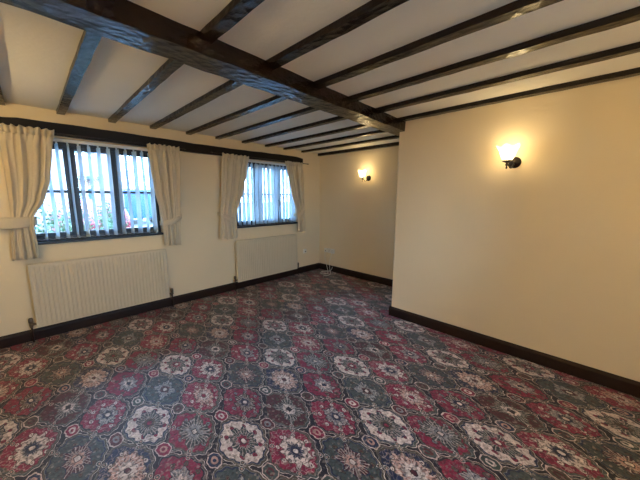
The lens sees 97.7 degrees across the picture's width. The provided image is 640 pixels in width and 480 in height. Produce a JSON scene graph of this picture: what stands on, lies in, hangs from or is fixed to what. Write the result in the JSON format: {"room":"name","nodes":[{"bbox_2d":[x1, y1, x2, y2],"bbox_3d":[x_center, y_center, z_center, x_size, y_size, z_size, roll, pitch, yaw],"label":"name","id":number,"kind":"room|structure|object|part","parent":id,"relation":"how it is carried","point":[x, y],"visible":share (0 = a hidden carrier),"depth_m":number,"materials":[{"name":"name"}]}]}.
{"room":"empty living room","nodes":[
{"label":"empty living room","id":0,"kind":"room"},
{"bbox_2d":[0,102,319,336],"bbox_3d":[-1.792,-0.262,3.798,0.260,2.268,5.250,9,12,43],"label":"wall","id":1,"kind":"structure","parent":0,"point":[203,261],"depth_m":3.66,"materials":[{"name":"beige paint"}]},
{"bbox_2d":[36,141,163,244],"bbox_3d":[-2.406,-0.523,3.017,0.167,1.031,1.200,9,12,43],"label":"window","id":2,"kind":"structure","parent":1,"relation":"in","point":[62,146],"depth_m":2.97,"materials":[{"name":"black paint"}]},
{"bbox_2d":[34,138,157,239],"bbox_3d":[-2.387,-0.534,3.003,0.089,0.990,1.170,9,12,43],"label":"vertical blind","id":3,"kind":"object","parent":2,"relation":"attached to","point":[134,156],"visible":0.84,"depth_m":3.05,"materials":[{"name":"fabric"}]},
{"bbox_3d":[-2.391,-0.022,3.075,0.117,0.024,1.200,9,12,43],"label":"sill","id":4,"kind":"part","parent":2,"relation":"part of","materials":[{"name":"black paint"}]},
{"bbox_2d":[28,249,173,341],"bbox_3d":[-2.336,0.543,3.102,0.092,0.759,1.292,9,12,43],"label":"radiator","id":5,"kind":"object","parent":1,"relation":"attached to","point":[63,290],"visible":1,"depth_m":2.97,"materials":[{"name":"metal"}]},
{"bbox_3d":[-2.737,0.541,2.662,0.053,0.590,0.004,9,12,43],"label":"panel","id":6,"kind":"part","parent":5,"relation":"part of","materials":[{"name":"metal"}]},
{"bbox_2d":[28,249,165,266],"bbox_3d":[-2.322,0.179,3.034,0.057,0.018,1.184,9,12,43],"label":"grille","id":7,"kind":"object","parent":5,"relation":"attached to","point":[149,252],"depth_m":2.96,"materials":[{"name":"metal"}]},
{"bbox_2d":[0,117,302,162],"bbox_3d":[-1.839,-1.157,3.380,0.055,0.130,4.377,9,12,43],"label":"lintel beam","id":8,"kind":"structure","parent":1,"relation":"attached to","point":[57,127],"depth_m":3.09,"materials":[{"name":"brown wood"}]},
{"bbox_2d":[54,133,185,149],"bbox_3d":[-2.294,-1.047,2.886,0.020,0.020,1.760,9,12,43],"label":"pole","id":9,"kind":"object","parent":8,"relation":"attached to","point":[54,133],"visible":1,"depth_m":2.90,"materials":[{"name":"black metal"}]},
{"bbox_2d":[0,123,53,260],"bbox_3d":[-2.700,-0.416,2.539,0.108,1.206,0.536,9,12,43],"label":"curtain","id":10,"kind":"object","parent":9,"relation":"hanging from","point":[26,152],"visible":1,"depth_m":2.53,"materials":[{"name":"beige fabric"}]},
{"bbox_2d":[147,143,181,245],"bbox_3d":[-1.858,-0.529,3.397,0.110,1.208,0.355,9,12,43],"label":"curtain","id":11,"kind":"object","parent":9,"relation":"hanging from","point":[164,160],"visible":1,"depth_m":3.38,"materials":[{"name":"beige fabric"}]},
{"bbox_2d":[210,152,308,164],"bbox_3d":[-0.835,-1.266,4.373,0.020,0.020,1.830,9,12,43],"label":"pole","id":12,"kind":"object","parent":8,"relation":"attached to","point":[210,152],"visible":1,"depth_m":4.29,"materials":[{"name":"black metal"}]},
{"bbox_2d":[285,161,305,231],"bbox_3d":[-0.423,-0.735,4.862,0.108,1.211,0.464,9,12,43],"label":"curtain","id":13,"kind":"object","parent":12,"relation":"hanging from","point":[294,169],"visible":1,"depth_m":4.86,"materials":[{"name":"beige fabric"}]},
{"bbox_2d":[0,263,319,348],"bbox_3d":[-1.698,0.761,3.856,0.019,0.110,4.850,9,12,43],"label":"baseboard","id":14,"kind":"structure","parent":1,"relation":"attached to","point":[55,329],"depth_m":3.28,"materials":[{"name":"brown wood"}]},
{"bbox_2d":[217,153,248,239],"bbox_3d":[-1.240,-0.618,4.029,0.108,1.201,0.490,9,12,43],"label":"curtain","id":15,"kind":"object","parent":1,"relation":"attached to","point":[234,167],"visible":1,"depth_m":3.98,"materials":[{"name":"beige fabric"}]},
{"bbox_2d":[234,234,298,290],"bbox_3d":[-0.847,0.321,4.620,0.092,0.756,1.295,9,12,43],"label":"radiator","id":16,"kind":"object","parent":1,"relation":"attached to","point":[255,258],"visible":1,"depth_m":4.51,"materials":[{"name":"metal"}]},
{"bbox_3d":[-1.249,0.329,4.180,0.053,0.607,0.004,9,12,43],"label":"panel","id":17,"kind":"part","parent":16,"relation":"part of","materials":[{"name":"metal"}]},
{"bbox_2d":[235,234,296,241],"bbox_3d":[-0.833,-0.042,4.552,0.057,0.018,1.187,9,12,43],"label":"grille","id":18,"kind":"object","parent":16,"relation":"attached to","point":[288,235],"depth_m":4.52,"materials":[{"name":"metal"}]},
{"bbox_2d":[237,162,297,227],"bbox_3d":[-0.856,-0.755,4.596,0.167,1.031,1.230,9,12,43],"label":"window","id":19,"kind":"structure","parent":1,"relation":"in","point":[285,222],"depth_m":4.50,"materials":[{"name":"black paint"}]},
{"bbox_2d":[238,160,295,225],"bbox_3d":[-0.841,-0.766,4.579,0.089,0.990,1.190,9,12,43],"label":"vertical blind","id":20,"kind":"object","parent":19,"relation":"attached to","point":[271,203],"visible":0.83,"depth_m":4.55,"materials":[{"name":"fabric"}]},
{"bbox_3d":[-0.841,-0.255,4.655,0.117,0.024,1.230,9,12,43],"label":"sill","id":21,"kind":"part","parent":19,"relation":"part of","materials":[{"name":"black paint"}]},
{"bbox_2d":[0,268,639,479],"bbox_3d":[0.105,1.120,2.139,5.047,0.060,4.850,9,12,43],"label":"floor","id":22,"kind":"structure","parent":0,"point":[309,375],"depth_m":1.93,"materials":[{"name":"carpet"}]},
{"bbox_2d":[0,0,639,152],"bbox_3d":[0.083,-1.157,1.826,5.547,0.120,5.250,9,12,43],"label":"ceiling","id":23,"kind":"structure","parent":0,"point":[37,52],"depth_m":1.65,"materials":[{"name":"paint"}]},
{"bbox_2d":[0,86,4,104],"bbox_3d":[-2.011,-1.077,1.685,2.148,0.045,0.067,9,12,43],"label":"joist","id":24,"kind":"object","parent":23,"relation":"attached to","point":[2,102],"visible":0.95,"depth_m":2.28,"materials":[{"name":"brown wood"}]},
{"bbox_2d":[56,30,101,114],"bbox_3d":[-1.739,-1.118,1.967,2.143,0.046,0.068,9,12,43],"label":"joist","id":25,"kind":"object","parent":23,"relation":"attached to","point":[88,43],"visible":0.83,"depth_m":1.71,"materials":[{"name":"brown wood"}]},
{"bbox_2d":[108,59,183,122],"bbox_3d":[-1.465,-1.160,2.251,2.135,0.046,0.063,9,12,44],"label":"joist","id":26,"kind":"object","parent":23,"relation":"attached to","point":[169,67],"visible":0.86,"depth_m":2.04,"materials":[{"name":"brown wood"}]},
{"bbox_2d":[150,80,242,128],"bbox_3d":[-1.191,-1.201,2.534,2.128,0.045,0.066,9,12,43],"label":"joist","id":27,"kind":"object","parent":23,"relation":"attached to","point":[230,85],"visible":0.79,"depth_m":2.34,"materials":[{"name":"brown wood"}]},
{"bbox_2d":[0,0,405,135],"bbox_3d":[-0.401,-1.045,1.728,0.199,0.126,4.016,8,12,42],"label":"ceiling beam","id":28,"kind":"structure","parent":23,"relation":"attached to","point":[129,23],"depth_m":1.40,"materials":[{"name":"brown wood"}]},
{"bbox_2d":[200,0,264,42],"bbox_3d":[0.402,-0.876,0.473,2.763,0.046,0.067,9,12,43],"label":"joist","id":29,"kind":"object","parent":23,"relation":"attached to","point":[235,11],"visible":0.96,"depth_m":1.24,"materials":[{"name":"brown wood"}]},
{"bbox_2d":[186,95,285,134],"bbox_3d":[-0.912,-1.244,2.823,2.123,0.046,0.067,9,12,43],"label":"joist","id":30,"kind":"object","parent":23,"relation":"attached to","point":[275,99],"visible":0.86,"depth_m":2.67,"materials":[{"name":"brown wood"}]},
{"bbox_2d":[215,107,317,139],"bbox_3d":[-0.649,-1.284,3.098,2.114,0.046,0.065,9,12,43],"label":"joist","id":31,"kind":"object","parent":23,"relation":"attached to","point":[307,110],"visible":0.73,"depth_m":2.95,"materials":[{"name":"brown wood"}]},
{"bbox_2d":[242,116,346,143],"bbox_3d":[-0.372,-1.326,3.385,2.108,0.045,0.067,9,12,43],"label":"joist","id":32,"kind":"object","parent":23,"relation":"attached to","point":[337,118],"visible":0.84,"depth_m":3.24,"materials":[{"name":"brown wood"}]},
{"bbox_2d":[265,124,369,146],"bbox_3d":[-0.090,-1.370,3.676,2.100,0.045,0.064,9,12,43],"label":"joist","id":33,"kind":"object","parent":23,"relation":"attached to","point":[359,126],"visible":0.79,"depth_m":3.56,"materials":[{"name":"brown wood"}]},
{"bbox_2d":[283,130,386,149],"bbox_3d":[0.195,-1.404,3.912,2.178,0.046,0.065,9,12,43],"label":"joist","id":34,"kind":"object","parent":23,"relation":"attached to","point":[376,131],"visible":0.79,"depth_m":3.84,"materials":[{"name":"brown wood"}]},
{"bbox_2d":[266,0,408,69],"bbox_3d":[0.676,-0.918,0.758,2.768,0.048,0.066,9,12,43],"label":"joist","id":35,"kind":"object","parent":23,"relation":"attached to","point":[372,9],"visible":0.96,"depth_m":1.32,"materials":[{"name":"brown wood"}]},
{"bbox_2d":[301,135,398,152],"bbox_3d":[0.471,-1.445,4.192,2.180,0.046,0.064,9,12,43],"label":"joist","id":36,"kind":"object","parent":23,"relation":"attached to","point":[394,136],"visible":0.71,"depth_m":4.15,"materials":[{"name":"brown wood"}]},
{"bbox_2d":[318,142,398,155],"bbox_3d":[0.725,-1.486,4.521,2.081,0.061,0.064,9,12,43],"label":"joist","id":37,"kind":"object","parent":23,"relation":"attached to","point":[393,143],"visible":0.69,"depth_m":4.55,"materials":[{"name":"brown wood"}]},
{"bbox_2d":[313,0,562,88],"bbox_3d":[0.960,-0.962,1.056,2.779,0.047,0.066,9,12,43],"label":"joist","id":38,"kind":"object","parent":23,"relation":"attached to","point":[517,8],"visible":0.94,"depth_m":1.38,"materials":[{"name":"brown wood"}]},
{"bbox_2d":[348,6,639,102],"bbox_3d":[1.235,-1.004,1.340,2.788,0.047,0.067,9,12,43],"label":"joist","id":39,"kind":"object","parent":23,"relation":"attached to","point":[632,15],"visible":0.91,"depth_m":1.49,"materials":[{"name":"brown wood"}]},
{"bbox_2d":[375,42,639,112],"bbox_3d":[1.513,-1.047,1.632,2.796,0.047,0.066,9,12,43],"label":"joist","id":40,"kind":"object","parent":23,"relation":"attached to","point":[632,48],"visible":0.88,"depth_m":1.80,"materials":[{"name":"brown wood"}]},
{"bbox_2d":[397,67,639,121],"bbox_3d":[1.806,-1.091,1.936,2.806,0.047,0.066,9,12,43],"label":"joist","id":41,"kind":"object","parent":23,"relation":"attached to","point":[633,72],"visible":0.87,"depth_m":2.11,"materials":[{"name":"brown wood"}]},
{"bbox_2d":[319,146,398,279],"bbox_3d":[0.844,-0.392,4.749,2.185,2.268,0.200,9,12,43],"label":"wall","id":42,"kind":"structure","parent":0,"point":[357,218],"depth_m":4.76,"materials":[{"name":"beige paint"}]},
{"bbox_2d":[328,248,334,253],"bbox_3d":[0.211,0.208,5.294,0.146,0.086,0.034,9,12,43],"label":"double socket","id":43,"kind":"object","parent":42,"relation":"attached to","point":[330,250],"visible":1,"depth_m":5.27,"materials":[{"name":"white plastic"}]},
{"bbox_2d":[319,263,392,285],"bbox_3d":[0.768,0.628,4.819,2.166,0.110,0.019,9,12,43],"label":"baseboard","id":44,"kind":"structure","parent":42,"relation":"attached to","point":[373,278],"depth_m":4.89,"materials":[{"name":"brown wood"}]},
{"bbox_2d":[357,169,370,181],"bbox_3d":[0.694,-1.034,4.502,0.162,0.192,0.223,9,12,43],"label":"wall lamp","id":45,"kind":"object","parent":42,"relation":"attached to","point":[362,173],"visible":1,"depth_m":4.45,"materials":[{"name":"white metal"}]},
{"bbox_3d":[0.679,-1.066,4.481,0.162,0.124,0.178,9,12,43],"label":"lamp shade","id":46,"kind":"part","parent":45,"relation":"part of","materials":[{"name":"white glass"}]},
{"bbox_2d":[392,76,639,381],"bbox_3d":[2.306,-0.063,2.658,2.862,2.268,1.200,9,12,43],"label":"wall","id":47,"kind":"structure","parent":0,"point":[542,254],"depth_m":2.33,"materials":[{"name":"beige paint"}]},
{"bbox_2d":[496,143,521,168],"bbox_3d":[1.551,-0.681,2.304,0.162,0.192,0.223,9,12,43],"label":"wall lamp","id":48,"kind":"object","parent":47,"relation":"attached to","point":[507,152],"visible":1,"depth_m":2.26,"materials":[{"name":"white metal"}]},
{"bbox_3d":[1.536,-0.712,2.283,0.162,0.124,0.178,9,12,43],"label":"lamp shade","id":49,"kind":"part","parent":48,"relation":"part of","materials":[{"name":"white glass"}]},
{"bbox_2d":[389,306,639,397],"bbox_3d":[1.869,1.007,2.386,2.881,0.110,0.019,9,12,43],"label":"baseboard","id":50,"kind":"structure","parent":47,"relation":"attached to","point":[619,383],"depth_m":2.42,"materials":[{"name":"brown wood"}]},
{"label":"outside","id":51,"kind":"structure","parent":0,"visible":0},
{"bbox_2d":[133,202,288,226],"bbox_3d":[-0.219,-0.508,14.227,120.000,0.200,100.000,9,12,43],"label":"ground","id":52,"kind":"structure","parent":51,"point":[144,223],"depth_m":23.44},
{"bbox_2d":[35,203,71,232],"bbox_3d":[-3.500,0.245,3.683,0.738,1.463,0.936,2,9,9],"label":"shrub","id":53,"kind":"object","parent":52,"relation":"on","point":[51,224],"visible":0.09,"depth_m":3.61,"materials":[{"name":"green plant"}]},
{"bbox_2d":[55,199,92,231],"bbox_3d":[-4.944,-0.091,5.738,0.631,1.488,0.623,-6,11,-34],"label":"shrub","id":54,"kind":"object","parent":52,"relation":"on","point":[90,222],"visible":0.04,"depth_m":5.59,"materials":[{"name":"green plant"}]},
{"bbox_2d":[34,149,124,232],"bbox_3d":[-11.886,-3.875,11.481,6.900,7.150,5.550,9,12,43],"label":"brick house","id":55,"kind":"structure","parent":52,"relation":"on","point":[54,172],"depth_m":10.48,"materials":[{"name":"brick"}]},
{"bbox_2d":[63,213,112,229],"bbox_3d":[-3.936,0.130,4.880,0.775,1.324,0.784,9,12,43],"label":"shrub","id":56,"kind":"object","parent":52,"relation":"on","point":[99,219],"visible":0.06,"depth_m":4.78,"materials":[{"name":"green plant"}]},
{"bbox_2d":[50,199,130,231],"bbox_3d":[-7.466,-0.584,8.987,3.894,1.449,1.690,9,12,43],"label":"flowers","id":57,"kind":"object","parent":52,"relation":"on","point":[90,203],"visible":0.04,"depth_m":7.81,"materials":[{"name":"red plant"}]},
{"bbox_2d":[91,196,129,228],"bbox_3d":[-4.482,-0.209,6.092,0.769,1.620,0.726,9,12,43],"label":"shrub","id":58,"kind":"object","parent":52,"relation":"on","point":[98,210],"visible":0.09,"depth_m":5.92,"materials":[{"name":"green plant"}]},
{"bbox_2d":[123,188,152,222],"bbox_3d":[-11.490,-2.059,16.818,4.517,1.950,1.890,9,12,43],"label":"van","id":59,"kind":"object","parent":52,"relation":"on","point":[133,197],"visible":0.16,"depth_m":15.27,"materials":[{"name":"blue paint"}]}
]}

